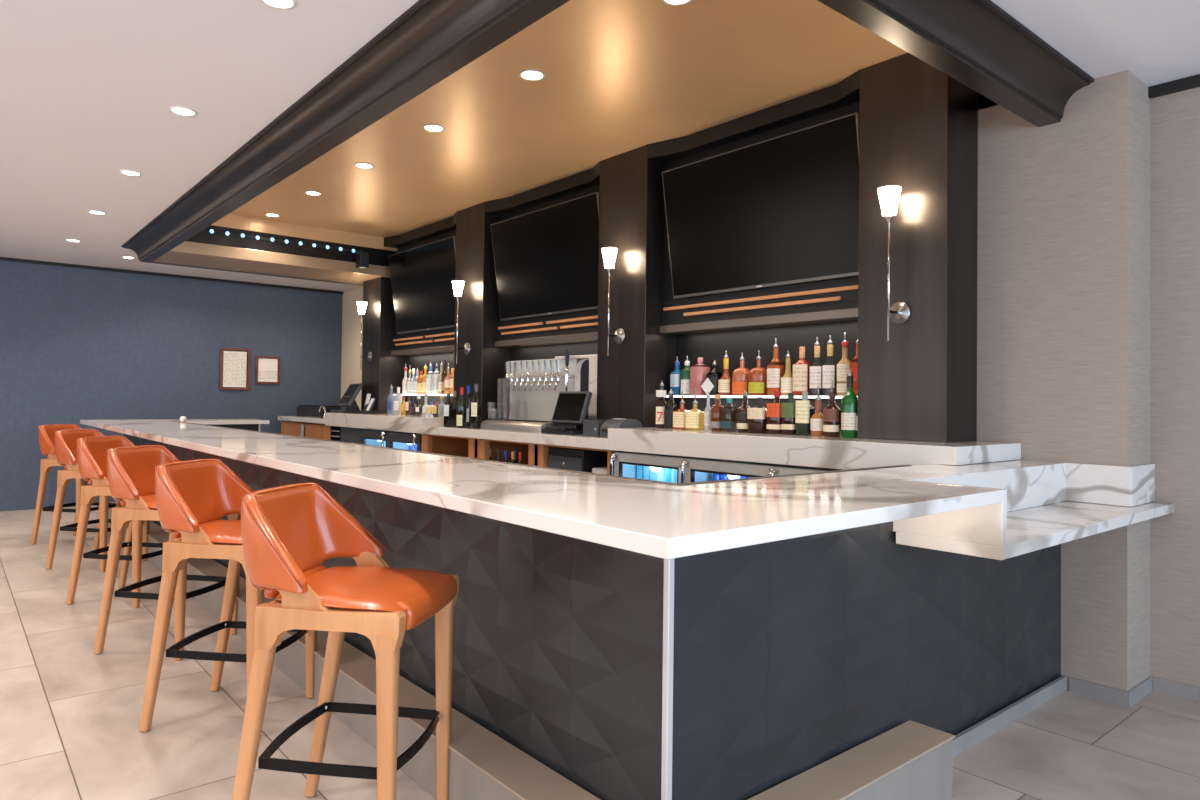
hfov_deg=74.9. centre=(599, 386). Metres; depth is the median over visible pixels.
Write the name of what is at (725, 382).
liquor bottle
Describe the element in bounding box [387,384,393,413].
liquor bottle
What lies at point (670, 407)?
liquor bottle
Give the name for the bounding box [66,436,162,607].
bar stool
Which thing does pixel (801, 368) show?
liquor bottle
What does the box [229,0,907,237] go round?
ceiling
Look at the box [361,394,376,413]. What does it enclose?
holder
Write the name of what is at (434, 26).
beam
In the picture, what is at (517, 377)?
tap
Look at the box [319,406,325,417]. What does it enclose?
bar faucet
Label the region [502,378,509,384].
tumbler
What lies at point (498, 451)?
wine bottle
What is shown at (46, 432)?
bar stool
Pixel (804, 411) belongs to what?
liquor bottle
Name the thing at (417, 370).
liquor bottle
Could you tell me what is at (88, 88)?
ceiling
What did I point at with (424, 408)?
liquor bottle
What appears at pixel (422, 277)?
television
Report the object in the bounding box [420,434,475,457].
open cubby
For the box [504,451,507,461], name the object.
wine bottle
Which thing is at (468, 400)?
wine bottle
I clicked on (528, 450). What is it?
open cubby
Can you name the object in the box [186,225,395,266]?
trim
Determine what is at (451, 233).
trim
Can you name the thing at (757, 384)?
liquor bottle
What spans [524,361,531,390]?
tap
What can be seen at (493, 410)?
tumbler
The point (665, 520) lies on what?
countertop
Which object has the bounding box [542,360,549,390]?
tap
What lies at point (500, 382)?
tumbler
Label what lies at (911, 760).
step
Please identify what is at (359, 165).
recessed light
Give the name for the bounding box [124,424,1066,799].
counter base
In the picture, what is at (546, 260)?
television
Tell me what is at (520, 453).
wine bottle
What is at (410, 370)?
liquor bottle
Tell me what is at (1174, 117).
wall
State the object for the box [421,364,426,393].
liquor bottle
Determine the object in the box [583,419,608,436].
receipt printer
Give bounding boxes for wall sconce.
[357,302,371,368]
[452,281,470,363]
[602,248,624,355]
[878,186,910,340]
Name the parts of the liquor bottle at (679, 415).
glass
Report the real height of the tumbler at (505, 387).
0.095 m
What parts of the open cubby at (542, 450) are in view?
post, drawer, cash drawer, post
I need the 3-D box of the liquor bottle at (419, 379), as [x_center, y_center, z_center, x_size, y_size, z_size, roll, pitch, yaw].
[-1.968,-0.045,8.612,0.082,0.257,0.081,2,-1,-40]
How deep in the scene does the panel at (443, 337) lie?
8.40 m
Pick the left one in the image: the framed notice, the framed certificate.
the framed notice
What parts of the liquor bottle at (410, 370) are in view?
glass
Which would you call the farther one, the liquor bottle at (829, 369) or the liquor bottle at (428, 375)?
the liquor bottle at (428, 375)
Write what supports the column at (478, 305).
on the countertop at (843, 453)
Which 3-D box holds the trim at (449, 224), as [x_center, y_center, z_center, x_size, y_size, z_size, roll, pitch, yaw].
[-1.878,-1.649,8.336,0.176,0.100,1.702,2,-1,-40]
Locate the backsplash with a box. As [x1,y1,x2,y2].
[1066,463,1154,506]
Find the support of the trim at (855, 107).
attached to the wall niche
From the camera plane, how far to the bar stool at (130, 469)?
4.06 m
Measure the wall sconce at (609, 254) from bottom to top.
0.775 m
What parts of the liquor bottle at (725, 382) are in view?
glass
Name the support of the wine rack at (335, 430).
on the floor
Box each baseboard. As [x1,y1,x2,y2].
[1069,676,1151,707]
[1152,676,1199,702]
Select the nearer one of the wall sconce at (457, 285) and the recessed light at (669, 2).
the recessed light at (669, 2)
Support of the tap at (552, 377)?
on the tower
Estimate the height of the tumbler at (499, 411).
0.095 m
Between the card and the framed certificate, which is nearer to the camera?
the card
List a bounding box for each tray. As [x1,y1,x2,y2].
[481,419,558,432]
[545,427,573,430]
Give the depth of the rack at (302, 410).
10.07 m
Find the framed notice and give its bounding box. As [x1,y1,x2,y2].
[219,347,249,390]
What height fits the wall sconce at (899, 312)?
0.775 m
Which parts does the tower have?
quartz panel, black panel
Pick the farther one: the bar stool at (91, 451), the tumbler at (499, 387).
the tumbler at (499, 387)
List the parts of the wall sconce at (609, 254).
stem, lamp shade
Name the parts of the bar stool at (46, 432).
leg, rail, backrest, leg, leg, leg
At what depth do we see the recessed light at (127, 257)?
8.80 m
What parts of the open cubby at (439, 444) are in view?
post, post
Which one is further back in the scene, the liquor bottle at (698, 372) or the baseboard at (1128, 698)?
the liquor bottle at (698, 372)
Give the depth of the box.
5.49 m
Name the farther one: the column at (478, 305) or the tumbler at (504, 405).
the column at (478, 305)
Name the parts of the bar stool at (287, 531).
leg, backrest, leg, rail, seat, leg, leg, rail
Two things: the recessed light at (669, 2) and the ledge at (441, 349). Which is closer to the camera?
the recessed light at (669, 2)
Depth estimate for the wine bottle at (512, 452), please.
6.37 m
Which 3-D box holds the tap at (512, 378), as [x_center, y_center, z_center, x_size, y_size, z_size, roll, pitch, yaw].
[-0.772,-0.091,6.919,0.103,0.257,0.035,2,-1,-40]
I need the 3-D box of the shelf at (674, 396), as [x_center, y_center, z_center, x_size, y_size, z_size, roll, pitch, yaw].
[1.022,0.066,5.024,0.169,0.016,1.670,2,-1,-40]
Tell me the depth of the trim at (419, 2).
3.50 m
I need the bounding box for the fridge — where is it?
[341,427,361,443]
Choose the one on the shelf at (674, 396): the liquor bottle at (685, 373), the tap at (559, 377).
the liquor bottle at (685, 373)
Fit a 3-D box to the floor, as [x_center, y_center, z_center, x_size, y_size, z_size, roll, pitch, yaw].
[-1.942,1.425,2.929,8.044,0.100,15.400,2,-1,-40]
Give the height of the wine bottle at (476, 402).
0.387 m
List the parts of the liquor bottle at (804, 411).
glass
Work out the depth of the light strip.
8.20 m
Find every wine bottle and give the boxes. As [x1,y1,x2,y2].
[443,391,452,426]
[451,391,457,426]
[456,387,466,427]
[465,386,471,426]
[471,384,480,428]
[496,450,499,460]
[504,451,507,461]
[511,451,514,462]
[518,452,522,463]
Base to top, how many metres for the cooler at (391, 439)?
0.960 m
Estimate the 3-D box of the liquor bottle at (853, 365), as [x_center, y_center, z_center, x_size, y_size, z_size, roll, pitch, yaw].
[1.484,-0.122,4.494,0.085,0.352,0.085,2,-1,-40]
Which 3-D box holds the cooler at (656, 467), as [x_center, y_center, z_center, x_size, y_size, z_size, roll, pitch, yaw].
[0.932,0.913,4.695,0.655,0.960,1.970,2,-1,-40]
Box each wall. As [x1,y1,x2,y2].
[0,260,342,511]
[341,87,1199,686]
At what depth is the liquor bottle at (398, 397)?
8.53 m
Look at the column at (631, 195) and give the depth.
5.66 m
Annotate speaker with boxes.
[356,252,368,268]
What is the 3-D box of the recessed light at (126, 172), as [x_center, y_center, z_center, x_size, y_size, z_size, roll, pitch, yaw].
[-3.263,-1.485,5.443,0.133,0.008,0.133,2,-1,-40]
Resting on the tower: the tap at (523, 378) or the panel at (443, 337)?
the tap at (523, 378)
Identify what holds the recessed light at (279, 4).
in the ceiling at (88, 88)
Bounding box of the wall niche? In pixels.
[404,321,857,420]
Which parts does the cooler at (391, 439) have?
door, pane, handle, door, pane, handle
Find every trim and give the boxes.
[0,257,343,293]
[121,0,1093,259]
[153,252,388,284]
[169,241,390,277]
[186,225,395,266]
[212,214,396,251]
[384,212,456,247]
[394,230,455,334]
[484,161,599,215]
[499,184,599,321]
[647,70,859,162]
[663,102,859,300]
[1148,74,1199,98]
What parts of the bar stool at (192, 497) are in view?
leg, rail, backrest, seat, leg, leg, leg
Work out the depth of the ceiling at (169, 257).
8.42 m
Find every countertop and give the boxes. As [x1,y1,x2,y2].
[80,416,1062,559]
[278,413,1020,469]
[325,413,482,433]
[893,463,1173,559]
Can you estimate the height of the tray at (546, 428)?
0.020 m
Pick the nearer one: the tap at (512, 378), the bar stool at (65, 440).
the bar stool at (65, 440)
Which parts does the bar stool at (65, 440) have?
leg, rail, backrest, leg, leg, leg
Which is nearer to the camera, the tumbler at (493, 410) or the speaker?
the tumbler at (493, 410)
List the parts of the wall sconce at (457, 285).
stem, lamp shade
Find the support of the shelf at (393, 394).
attached to the wall niche
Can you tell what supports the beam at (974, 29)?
attached to the ceiling at (88, 88)
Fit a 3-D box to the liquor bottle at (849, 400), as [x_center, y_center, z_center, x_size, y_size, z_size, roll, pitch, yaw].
[1.372,0.090,4.301,0.088,0.377,0.087,2,-1,-40]
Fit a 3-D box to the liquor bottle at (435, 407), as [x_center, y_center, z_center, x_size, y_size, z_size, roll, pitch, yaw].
[-1.655,0.227,7.909,0.074,0.150,0.073,2,-1,-40]
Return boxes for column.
[361,277,404,413]
[454,202,510,418]
[597,145,675,426]
[857,53,977,441]
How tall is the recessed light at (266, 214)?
0.008 m
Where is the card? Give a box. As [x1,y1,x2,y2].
[701,378,713,393]
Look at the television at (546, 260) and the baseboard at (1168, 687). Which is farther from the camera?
the television at (546, 260)
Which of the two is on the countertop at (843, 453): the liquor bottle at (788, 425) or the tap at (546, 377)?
the liquor bottle at (788, 425)
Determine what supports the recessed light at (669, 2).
in the ceiling at (622, 76)
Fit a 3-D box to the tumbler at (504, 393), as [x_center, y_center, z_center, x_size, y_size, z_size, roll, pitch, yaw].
[-0.810,0.082,6.759,0.069,0.095,0.069,2,-1,-40]
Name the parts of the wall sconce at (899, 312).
stem, lamp shade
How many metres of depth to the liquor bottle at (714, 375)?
5.29 m
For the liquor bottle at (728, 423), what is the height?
0.212 m
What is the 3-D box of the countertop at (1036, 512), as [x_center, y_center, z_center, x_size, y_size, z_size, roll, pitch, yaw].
[1.868,0.462,3.228,1.857,0.224,0.378,2,-1,-40]
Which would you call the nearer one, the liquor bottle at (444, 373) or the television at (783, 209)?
the television at (783, 209)
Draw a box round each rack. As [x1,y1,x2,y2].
[297,405,340,417]
[330,426,340,441]
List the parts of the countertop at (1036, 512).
shelf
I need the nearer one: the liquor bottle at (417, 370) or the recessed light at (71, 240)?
the recessed light at (71, 240)
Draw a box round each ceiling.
[0,0,1199,291]
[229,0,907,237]
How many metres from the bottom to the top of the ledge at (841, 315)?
0.052 m
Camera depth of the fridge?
8.70 m
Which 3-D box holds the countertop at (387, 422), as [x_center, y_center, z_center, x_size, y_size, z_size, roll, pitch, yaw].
[-2.189,0.381,8.483,0.682,0.150,2.419,2,-1,-40]
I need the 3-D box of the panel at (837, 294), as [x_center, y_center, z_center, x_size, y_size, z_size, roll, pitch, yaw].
[0.982,-0.524,4.994,0.032,0.185,1.673,2,-1,-40]
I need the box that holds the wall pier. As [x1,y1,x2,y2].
[977,70,1149,690]
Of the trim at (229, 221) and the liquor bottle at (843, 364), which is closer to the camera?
the liquor bottle at (843, 364)
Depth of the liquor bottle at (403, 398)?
8.45 m
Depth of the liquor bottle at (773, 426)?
4.64 m
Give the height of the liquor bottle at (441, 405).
0.208 m
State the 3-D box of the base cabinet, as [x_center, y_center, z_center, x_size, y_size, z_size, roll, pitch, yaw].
[-3.503,0.975,10.007,0.630,1.012,1.750,2,-1,-40]
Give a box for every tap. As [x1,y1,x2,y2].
[505,362,509,378]
[509,362,514,384]
[513,361,520,390]
[519,361,525,390]
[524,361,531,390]
[530,360,537,390]
[536,360,543,390]
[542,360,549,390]
[548,359,555,390]
[554,359,564,390]
[565,349,574,390]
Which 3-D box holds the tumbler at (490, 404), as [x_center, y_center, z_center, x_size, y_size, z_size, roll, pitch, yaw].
[-0.959,0.187,6.918,0.069,0.095,0.069,2,-1,-40]
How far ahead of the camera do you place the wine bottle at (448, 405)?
7.05 m
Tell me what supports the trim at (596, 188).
attached to the wall niche
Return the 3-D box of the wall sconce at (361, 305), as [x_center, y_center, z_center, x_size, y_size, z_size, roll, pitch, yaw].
[-2.729,-0.584,9.044,0.168,0.775,0.115,2,-1,-40]
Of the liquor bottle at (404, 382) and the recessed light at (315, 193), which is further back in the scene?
the liquor bottle at (404, 382)
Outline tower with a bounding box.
[505,349,596,420]
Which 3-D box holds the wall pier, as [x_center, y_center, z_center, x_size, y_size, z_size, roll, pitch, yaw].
[0.012,-0.069,6.656,0.326,3.270,7.813,2,-1,-40]
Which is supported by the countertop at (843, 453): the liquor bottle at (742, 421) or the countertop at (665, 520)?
the liquor bottle at (742, 421)
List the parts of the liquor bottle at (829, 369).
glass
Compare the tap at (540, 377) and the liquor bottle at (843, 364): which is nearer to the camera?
the liquor bottle at (843, 364)
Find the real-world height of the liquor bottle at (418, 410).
0.232 m
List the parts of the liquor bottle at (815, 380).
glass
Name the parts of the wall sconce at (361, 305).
stem, lamp shade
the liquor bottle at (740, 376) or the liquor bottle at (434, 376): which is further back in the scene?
the liquor bottle at (434, 376)
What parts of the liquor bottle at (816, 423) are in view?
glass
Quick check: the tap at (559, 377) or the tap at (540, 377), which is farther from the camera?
the tap at (540, 377)
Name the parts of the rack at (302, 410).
lid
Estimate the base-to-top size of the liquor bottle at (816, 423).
0.286 m
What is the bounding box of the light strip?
[206,229,361,251]
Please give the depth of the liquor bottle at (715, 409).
5.00 m
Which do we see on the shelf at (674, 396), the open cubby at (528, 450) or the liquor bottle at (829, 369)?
the liquor bottle at (829, 369)
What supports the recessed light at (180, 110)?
in the ceiling at (88, 88)
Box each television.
[388,236,455,333]
[490,192,599,320]
[662,112,859,298]
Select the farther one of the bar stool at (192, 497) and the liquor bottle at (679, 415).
the liquor bottle at (679, 415)
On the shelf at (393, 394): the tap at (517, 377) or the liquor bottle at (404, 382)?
the liquor bottle at (404, 382)
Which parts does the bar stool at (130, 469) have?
leg, rail, seat, backrest, leg, leg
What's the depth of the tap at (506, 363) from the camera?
6.96 m
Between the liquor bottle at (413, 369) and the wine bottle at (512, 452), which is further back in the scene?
the liquor bottle at (413, 369)
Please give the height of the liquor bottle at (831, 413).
0.316 m
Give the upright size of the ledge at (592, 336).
0.052 m
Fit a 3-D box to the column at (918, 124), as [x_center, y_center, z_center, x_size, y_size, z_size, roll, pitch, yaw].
[1.687,-0.723,4.168,0.329,2.008,0.492,2,-1,-40]
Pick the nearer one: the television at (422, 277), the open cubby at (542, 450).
the open cubby at (542, 450)
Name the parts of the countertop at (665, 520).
rail knob, edge rail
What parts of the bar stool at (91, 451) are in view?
leg, rail, backrest, leg, leg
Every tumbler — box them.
[487,408,491,418]
[488,402,495,407]
[491,408,497,418]
[497,379,502,384]
[497,385,502,390]
[497,408,502,418]
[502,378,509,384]
[502,384,509,390]
[502,391,509,396]
[502,397,509,402]
[502,403,509,408]
[502,409,509,419]
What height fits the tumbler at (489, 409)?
0.095 m
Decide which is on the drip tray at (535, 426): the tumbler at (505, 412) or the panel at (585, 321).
the tumbler at (505, 412)
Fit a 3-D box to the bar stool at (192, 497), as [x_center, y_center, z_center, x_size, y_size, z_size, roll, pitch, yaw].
[-1.543,0.855,3.333,0.571,1.064,0.559,1,-1,8]
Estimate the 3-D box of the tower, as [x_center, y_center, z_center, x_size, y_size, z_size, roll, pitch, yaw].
[-0.387,0.035,6.603,0.293,0.670,1.300,2,-1,-40]
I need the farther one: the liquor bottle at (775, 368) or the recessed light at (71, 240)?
the recessed light at (71, 240)
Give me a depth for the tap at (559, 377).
6.42 m
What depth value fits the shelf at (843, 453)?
4.09 m
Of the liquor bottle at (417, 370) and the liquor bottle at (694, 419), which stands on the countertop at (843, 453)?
the liquor bottle at (694, 419)
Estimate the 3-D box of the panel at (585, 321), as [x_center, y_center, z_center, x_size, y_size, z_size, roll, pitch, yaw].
[-0.428,-0.512,6.677,0.032,0.185,1.650,2,-1,-40]
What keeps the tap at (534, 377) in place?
on the tower
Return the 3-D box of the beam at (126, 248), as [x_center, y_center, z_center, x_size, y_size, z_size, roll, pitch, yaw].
[-3.843,-1.491,8.923,2.734,0.445,0.241,2,-1,-40]
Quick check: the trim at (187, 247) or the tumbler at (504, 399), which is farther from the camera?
the trim at (187, 247)
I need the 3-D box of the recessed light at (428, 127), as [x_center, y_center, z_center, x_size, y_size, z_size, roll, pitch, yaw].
[-1.119,-1.740,5.272,0.143,0.008,0.143,2,-1,-40]
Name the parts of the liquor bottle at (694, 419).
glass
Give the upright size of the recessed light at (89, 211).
0.008 m
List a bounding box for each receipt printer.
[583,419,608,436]
[600,418,642,436]
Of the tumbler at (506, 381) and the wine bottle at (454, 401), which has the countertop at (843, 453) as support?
the wine bottle at (454, 401)
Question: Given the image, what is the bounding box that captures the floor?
[0,506,1199,799]
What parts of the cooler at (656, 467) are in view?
handle, pane, door, handle, pane, door, handle, door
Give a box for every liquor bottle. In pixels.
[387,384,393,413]
[394,387,401,414]
[401,397,404,414]
[402,364,407,393]
[405,397,410,414]
[407,365,411,393]
[410,368,414,393]
[410,397,415,414]
[414,368,418,393]
[415,393,421,415]
[417,371,422,393]
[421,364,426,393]
[422,392,427,415]
[426,362,432,393]
[427,401,433,415]
[430,363,439,393]
[432,402,437,416]
[438,362,442,393]
[438,396,443,416]
[441,360,446,393]
[444,363,449,393]
[449,368,453,393]
[656,380,665,427]
[664,389,676,428]
[670,356,680,394]
[673,390,687,428]
[681,356,689,394]
[685,388,703,429]
[690,357,710,394]
[704,392,710,429]
[706,360,722,394]
[711,394,722,430]
[718,351,732,394]
[720,398,736,431]
[732,352,749,394]
[737,391,749,431]
[747,397,766,432]
[748,350,766,394]
[766,391,781,433]
[767,338,783,395]
[781,350,792,395]
[781,393,795,434]
[793,347,810,395]
[795,391,813,434]
[809,337,822,395]
[810,386,822,435]
[822,335,836,395]
[823,380,840,436]
[837,332,849,395]
[841,369,857,437]
[849,340,857,395]
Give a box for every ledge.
[391,345,453,355]
[495,332,597,347]
[660,308,857,334]
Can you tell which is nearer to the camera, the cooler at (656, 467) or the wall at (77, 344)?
the cooler at (656, 467)
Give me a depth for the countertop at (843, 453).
4.43 m
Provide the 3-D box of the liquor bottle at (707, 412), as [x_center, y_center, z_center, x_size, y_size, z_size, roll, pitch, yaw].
[0.704,0.159,5.096,0.048,0.252,0.048,2,-1,-40]
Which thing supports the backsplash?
attached to the wall at (1174, 117)
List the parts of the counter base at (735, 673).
relief panel, relief panel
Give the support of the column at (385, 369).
on the countertop at (843, 453)
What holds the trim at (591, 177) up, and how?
attached to the ceiling at (622, 76)
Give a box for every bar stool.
[31,424,121,543]
[46,429,149,571]
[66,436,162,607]
[94,445,240,659]
[139,459,316,731]
[232,483,458,799]
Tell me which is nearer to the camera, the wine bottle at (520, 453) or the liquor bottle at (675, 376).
the liquor bottle at (675, 376)
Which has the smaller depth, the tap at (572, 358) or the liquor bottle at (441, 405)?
the tap at (572, 358)
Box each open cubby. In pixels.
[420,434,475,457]
[476,438,536,465]
[536,444,617,474]
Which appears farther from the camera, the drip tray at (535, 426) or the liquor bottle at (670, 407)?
the drip tray at (535, 426)
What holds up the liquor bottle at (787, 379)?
on the shelf at (674, 396)
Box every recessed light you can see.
[65,239,80,241]
[88,210,105,214]
[119,170,141,175]
[122,256,135,258]
[169,106,196,115]
[260,0,295,8]
[265,213,279,216]
[304,191,321,195]
[355,162,373,168]
[423,124,444,131]
[519,69,544,80]
[662,0,691,5]
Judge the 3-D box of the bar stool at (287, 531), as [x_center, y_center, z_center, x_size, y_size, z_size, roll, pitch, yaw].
[-0.763,0.848,2.399,0.571,1.064,0.559,1,-1,9]
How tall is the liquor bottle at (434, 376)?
0.337 m
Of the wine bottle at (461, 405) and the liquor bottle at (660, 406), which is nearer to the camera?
the liquor bottle at (660, 406)
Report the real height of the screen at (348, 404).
0.347 m
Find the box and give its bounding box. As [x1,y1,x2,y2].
[592,467,606,474]
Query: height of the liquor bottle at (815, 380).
0.353 m
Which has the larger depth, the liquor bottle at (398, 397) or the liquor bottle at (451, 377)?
the liquor bottle at (398, 397)
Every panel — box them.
[393,328,454,350]
[497,310,597,340]
[661,277,857,325]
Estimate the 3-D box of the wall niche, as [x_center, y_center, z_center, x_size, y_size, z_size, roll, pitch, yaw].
[-0.307,-0.621,6.788,0.018,2.170,6.086,2,-1,-40]
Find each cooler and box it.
[360,429,420,450]
[609,451,841,483]
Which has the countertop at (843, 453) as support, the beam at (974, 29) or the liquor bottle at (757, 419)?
the liquor bottle at (757, 419)
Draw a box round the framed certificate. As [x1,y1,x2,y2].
[255,356,279,383]
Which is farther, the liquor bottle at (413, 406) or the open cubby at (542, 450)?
the liquor bottle at (413, 406)
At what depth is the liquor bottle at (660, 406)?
5.39 m
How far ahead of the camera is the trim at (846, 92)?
4.89 m
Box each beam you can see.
[123,0,569,261]
[126,248,362,285]
[818,0,1091,126]
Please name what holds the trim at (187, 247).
attached to the beam at (434, 26)
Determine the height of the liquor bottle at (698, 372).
0.262 m
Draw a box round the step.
[108,502,954,799]
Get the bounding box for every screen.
[330,383,362,412]
[542,391,591,434]
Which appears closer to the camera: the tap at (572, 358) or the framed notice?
the tap at (572, 358)
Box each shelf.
[393,394,452,395]
[608,427,1020,469]
[666,395,857,398]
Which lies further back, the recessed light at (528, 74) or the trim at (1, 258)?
the trim at (1, 258)
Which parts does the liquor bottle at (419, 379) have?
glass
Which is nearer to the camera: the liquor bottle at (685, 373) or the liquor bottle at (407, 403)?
the liquor bottle at (685, 373)
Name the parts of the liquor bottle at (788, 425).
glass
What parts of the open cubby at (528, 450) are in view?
post, post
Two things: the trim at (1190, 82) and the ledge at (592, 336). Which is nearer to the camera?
the trim at (1190, 82)
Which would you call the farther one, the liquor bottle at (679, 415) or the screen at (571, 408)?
the screen at (571, 408)
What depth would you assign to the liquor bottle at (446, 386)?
8.12 m
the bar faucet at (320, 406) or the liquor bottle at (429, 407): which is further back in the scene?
the bar faucet at (320, 406)
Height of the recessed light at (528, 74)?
0.008 m
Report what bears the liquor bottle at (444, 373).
on the shelf at (393, 394)
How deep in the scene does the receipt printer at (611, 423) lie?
5.47 m

